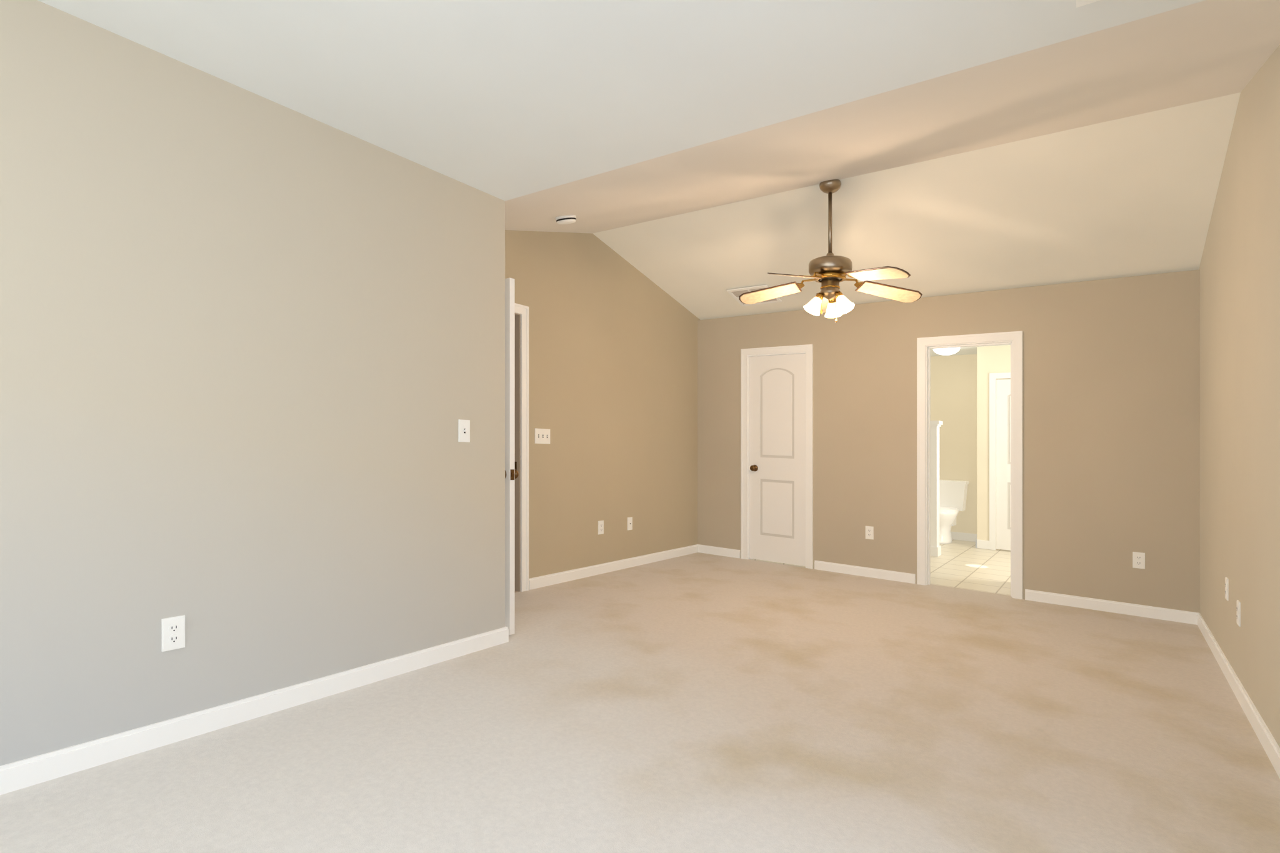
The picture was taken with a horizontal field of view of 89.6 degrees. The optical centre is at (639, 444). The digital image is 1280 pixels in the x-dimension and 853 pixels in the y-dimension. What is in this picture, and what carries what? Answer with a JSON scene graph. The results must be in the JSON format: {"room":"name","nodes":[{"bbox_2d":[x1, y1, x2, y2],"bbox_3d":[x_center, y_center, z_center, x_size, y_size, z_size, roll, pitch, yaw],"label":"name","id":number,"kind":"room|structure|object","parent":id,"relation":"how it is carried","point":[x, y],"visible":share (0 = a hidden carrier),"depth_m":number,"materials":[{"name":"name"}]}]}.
{"room":"empty bedroom","nodes":[
{"label":"empty bedroom","id":0,"kind":"room"},
{"bbox_2d":[0,0,504,766],"bbox_3d":[-2.175,-0.177,2.384,0.940,2.525,3.570,0,0,36],"label":"wall","id":1,"kind":"structure","parent":0,"point":[251,359],"depth_m":2.40,"materials":[{"name":"paint"}]},
{"bbox_2d":[161,615,184,651],"bbox_3d":[-1.657,0.670,2.289,0.009,0.116,0.070,0,0,36],"label":"outlet","id":2,"kind":"object","parent":1,"relation":"attached to","point":[172,633],"visible":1,"depth_m":2.29,"materials":[{"name":"white plastic"}]},
{"bbox_2d":[0,626,508,794],"bbox_3d":[-1.751,1.011,2.158,0.014,0.150,3.464,0,0,36],"label":"baseboard","id":3,"kind":"structure","parent":1,"relation":"attached to","point":[30,772],"depth_m":2.39,"materials":[{"name":"white paint"}]},
{"bbox_2d":[458,419,469,442],"bbox_3d":[-0.902,-0.072,3.318,0.018,0.116,0.070,0,0,36],"label":"light switch","id":4,"kind":"object","parent":1,"relation":"attached to","point":[464,430],"visible":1,"depth_m":3.32,"materials":[{"name":"white plastic"}]},
{"bbox_2d":[505,230,699,578],"bbox_3d":[-0.413,-0.324,5.499,0.120,2.914,3.540,0,0,36],"label":"wall","id":5,"kind":"structure","parent":0,"point":[613,371],"depth_m":5.52,"materials":[{"name":"paint"}]},
{"bbox_2d":[505,277,518,634],"bbox_3d":[-1.024,0.055,3.873,0.767,2.038,0.169,0,0,36],"label":"hall door","id":6,"kind":"structure","parent":5,"relation":"in","point":[511,474],"depth_m":3.65,"materials":[{"name":"white paint"}]},
{"bbox_2d":[514,303,528,591],"bbox_3d":[-1.152,0.016,4.485,0.164,2.133,0.882,0,0,36],"label":"door frame","id":7,"kind":"structure","parent":5,"relation":"attached to","point":[521,312],"depth_m":4.76,"materials":[{"name":"white paint"}]},
{"bbox_2d":[514,461,516,469],"bbox_3d":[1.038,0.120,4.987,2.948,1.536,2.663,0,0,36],"label":"hardware piece","id":8,"kind":"object","parent":7,"relation":"attached to","point":[515,465],"depth_m":4.76,"materials":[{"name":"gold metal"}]},
{"bbox_2d":[535,428,549,443],"bbox_3d":[-0.741,-0.067,4.931,0.018,0.118,0.162,0,0,36],"label":"light switch","id":9,"kind":"object","parent":5,"relation":"attached to","point":[542,435],"visible":1,"depth_m":4.93,"materials":[{"name":"white plastic"}]},
{"bbox_2d":[598,520,603,534],"bbox_3d":[-0.333,0.705,5.500,0.009,0.116,0.070,0,0,36],"label":"outlet","id":10,"kind":"object","parent":5,"relation":"attached to","point":[600,527],"visible":1,"depth_m":5.49,"materials":[{"name":"white plastic"}]},
{"bbox_2d":[528,544,697,589],"bbox_3d":[-0.107,1.066,5.804,0.014,0.130,2.446,0,0,36],"label":"baseboard","id":11,"kind":"structure","parent":5,"relation":"attached to","point":[542,581],"depth_m":5.54,"materials":[{"name":"white paint"}]},
{"bbox_2d":[627,516,632,530],"bbox_3d":[-0.090,0.713,5.831,0.010,0.116,0.070,0,0,36],"label":"outlet","id":12,"kind":"object","parent":5,"relation":"attached to","point":[629,523],"visible":1,"depth_m":5.83,"materials":[{"name":"white plastic"}]},
{"bbox_2d":[37,0,1205,201],"bbox_3d":[-0.836,-1.378,1.408,4.255,0.244,3.570,0,0,36],"label":"ceiling","id":13,"kind":"structure","parent":0,"point":[505,100],"depth_m":2.22,"materials":[{"name":"white paint"}]},
{"bbox_2d":[1075,0,1100,7],"bbox_3d":[1.350,-1.270,1.678,0.360,0.026,0.200,0,0,36],"label":"ceiling vent","id":14,"kind":"object","parent":13,"relation":"in","point":[1079,3],"visible":1,"depth_m":1.84,"materials":[{"name":"white plastic"}]},
{"bbox_2d":[0,552,1279,852],"bbox_3d":[0.229,1.158,2.869,4.015,0.280,6.945,0,0,36],"label":"floor","id":15,"kind":"structure","parent":0,"point":[697,702],"depth_m":2.40,"materials":[{"name":"beige carpet"}]},
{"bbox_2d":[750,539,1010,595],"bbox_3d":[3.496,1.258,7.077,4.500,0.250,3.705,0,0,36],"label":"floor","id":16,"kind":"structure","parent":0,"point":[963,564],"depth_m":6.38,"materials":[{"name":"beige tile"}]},
{"bbox_2d":[939,480,968,543],"bbox_3d":[3.879,0.849,8.248,0.494,0.789,0.668,0,0,36],"label":"toilet","id":17,"kind":"object","parent":16,"relation":"on","point":[952,497],"visible":0.65,"depth_m":8.26,"materials":[{"name":"white ceramic"}]},
{"bbox_2d":[505,0,1279,319],"bbox_3d":[1.258,-1.521,4.281,4.255,0.640,3.540,0,0,36],"label":"ceiling","id":18,"kind":"structure","parent":0,"point":[1097,155],"depth_m":3.83,"materials":[{"name":"paint"}]},
{"bbox_2d":[555,215,576,224],"bbox_3d":[-0.502,-1.528,4.366,0.140,0.067,0.140,0,0,36],"label":"smoke detector","id":19,"kind":"object","parent":18,"relation":"attached to","point":[567,219],"visible":1,"depth_m":4.32,"materials":[{"name":"white plastic"}]},
{"bbox_2d":[726,284,781,306],"bbox_3d":[1.065,-1.388,5.998,0.410,0.109,0.323,0,0,36],"label":"ceiling vent","id":20,"kind":"object","parent":18,"relation":"in","point":[735,294],"visible":0.58,"depth_m":5.99,"materials":[{"name":"white plastic"}]},
{"bbox_2d":[738,179,922,322],"bbox_3d":[1.210,-1.260,4.220,1.174,0.938,1.187,0,0,36],"label":"ceiling fan","id":21,"kind":"object","parent":18,"relation":"hanging from","point":[829,271],"visible":1,"depth_m":4.19,"materials":[{"name":"brown metal"}]},
{"bbox_2d":[930,420,942,556],"bbox_3d":[2.962,0.467,7.321,0.848,1.508,0.196,0,0,36],"label":"wall","id":22,"kind":"structure","parent":0,"point":[935,549],"depth_m":7.05,"materials":[{"name":"white paint"}]},
{"bbox_2d":[697,269,1199,613],"bbox_3d":[2.314,-0.035,5.628,4.135,2.558,0.120,0,0,36],"label":"wall","id":23,"kind":"structure","parent":0,"point":[1110,425],"depth_m":4.97,"materials":[{"name":"paint"}]},
{"bbox_2d":[697,544,739,558],"bbox_3d":[0.818,1.096,6.635,0.471,0.096,0.014,0,0,36],"label":"baseboard","id":24,"kind":"structure","parent":23,"relation":"attached to","point":[702,549],"depth_m":6.63,"materials":[{"name":"white paint"}]},
{"bbox_2d":[740,344,813,569],"bbox_3d":[1.362,0.101,6.321,0.742,2.131,0.164,0,0,36],"label":"door frame","id":25,"kind":"structure","parent":23,"relation":"attached to","point":[807,349],"depth_m":6.31,"materials":[{"name":"white paint"}]},
{"bbox_2d":[749,353,805,566],"bbox_3d":[1.344,0.134,6.297,0.588,2.034,0.169,0,0,36],"label":"closet door","id":26,"kind":"structure","parent":23,"relation":"in","point":[777,458],"depth_m":6.28,"materials":[{"name":"white paint"}]},
{"bbox_2d":[814,560,915,583],"bbox_3d":[1.997,1.136,5.776,0.890,0.106,0.014,0,0,36],"label":"baseboard","id":27,"kind":"structure","parent":23,"relation":"attached to","point":[835,567],"depth_m":5.75,"materials":[{"name":"white paint"}]},
{"bbox_2d":[865,526,873,539],"bbox_3d":[2.046,0.783,5.743,0.070,0.117,0.009,0,0,36],"label":"outlet","id":28,"kind":"object","parent":23,"relation":"attached to","point":[869,532],"visible":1,"depth_m":5.74,"materials":[{"name":"white plastic"}]},
{"bbox_2d":[916,331,1022,599],"bbox_3d":[2.723,0.150,5.330,0.775,2.125,0.164,0,0,36],"label":"door frame","id":29,"kind":"structure","parent":23,"relation":"attached to","point":[925,345],"depth_m":5.30,"materials":[{"name":"white paint"}]},
{"bbox_2d":[1025,589,1192,624],"bbox_3d":[3.419,1.183,4.739,1.010,0.110,0.014,0,0,36],"label":"baseboard","id":30,"kind":"structure","parent":23,"relation":"attached to","point":[1124,608],"depth_m":4.71,"materials":[{"name":"white paint"}]},
{"bbox_2d":[1132,551,1144,569],"bbox_3d":[3.581,0.829,4.624,0.070,0.117,0.009,0,0,36],"label":"outlet","id":31,"kind":"object","parent":23,"relation":"attached to","point":[1138,560],"visible":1,"depth_m":4.62,"materials":[{"name":"white plastic"}]},
{"bbox_2d":[930,345,1010,549],"bbox_3d":[3.493,0.012,6.903,4.340,2.614,3.570,0,0,36],"label":"wall","id":32,"kind":"structure","parent":0,"point":[960,397],"depth_m":8.39,"materials":[{"name":"paint"}]},
{"bbox_2d":[950,531,974,541],"bbox_3d":[3.633,1.179,8.852,1.970,0.156,0.014,0,0,36],"label":"baseboard","id":33,"kind":"structure","parent":32,"relation":"attached to","point":[955,535],"depth_m":8.42,"materials":[{"name":"white paint"}]},
{"bbox_2d":[974,372,1010,549],"bbox_3d":[4.912,0.222,7.164,2.114,2.159,0.016,0,0,36],"label":"door frame","id":34,"kind":"structure","parent":32,"relation":"attached to","point":[990,544],"depth_m":7.68,"materials":[{"name":"white paint"}]},
{"bbox_2d":[996,379,1010,550],"bbox_3d":[4.520,0.239,7.497,0.654,2.036,0.035,0,0,36],"label":"door","id":35,"kind":"structure","parent":32,"relation":"in","point":[1003,464],"depth_m":7.63,"materials":[{"name":"white paint"}]},
{"bbox_2d":[930,344,1010,356],"bbox_3d":[3.529,-1.233,6.951,4.340,0.244,3.450,0,0,36],"label":"ceiling","id":36,"kind":"structure","parent":0,"point":[964,350],"depth_m":8.17,"materials":[{"name":"white paint"}]},
{"bbox_2d":[933,347,959,354],"bbox_3d":[3.751,-1.150,7.885,0.300,0.100,0.300,0,0,36],"label":"bathroom ceiling light","id":37,"kind":"object","parent":36,"relation":"attached to","point":[946,351],"visible":0.85,"depth_m":7.80,"materials":[{"name":"white glass"}]},
{"bbox_2d":[1198,44,1279,747],"bbox_3d":[1.878,-0.213,1.621,0.120,2.914,7.110,0,0,36],"label":"wall","id":38,"kind":"structure","parent":0,"point":[1239,267],"depth_m":2.93,"materials":[{"name":"paint"}]},
{"bbox_2d":[1225,576,1228,601],"bbox_3d":[3.090,0.758,3.394,0.009,0.116,0.070,0,0,36],"label":"outlet","id":39,"kind":"object","parent":38,"relation":"attached to","point":[1226,588],"visible":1,"depth_m":3.38,"materials":[{"name":"white plastic"}]},
{"bbox_2d":[1192,611,1279,778],"bbox_3d":[1.823,1.130,1.661,0.014,0.217,6.870,0,0,36],"label":"baseboard","id":40,"kind":"structure","parent":38,"relation":"attached to","point":[1267,741],"depth_m":2.91,"materials":[{"name":"white paint"}]},
{"bbox_2d":[1236,600,1240,626],"bbox_3d":[2.865,0.805,3.085,0.009,0.116,0.070,0,0,36],"label":"outlet","id":41,"kind":"object","parent":38,"relation":"attached to","point":[1238,612],"visible":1,"depth_m":3.06,"materials":[{"name":"white plastic"}]}
]}

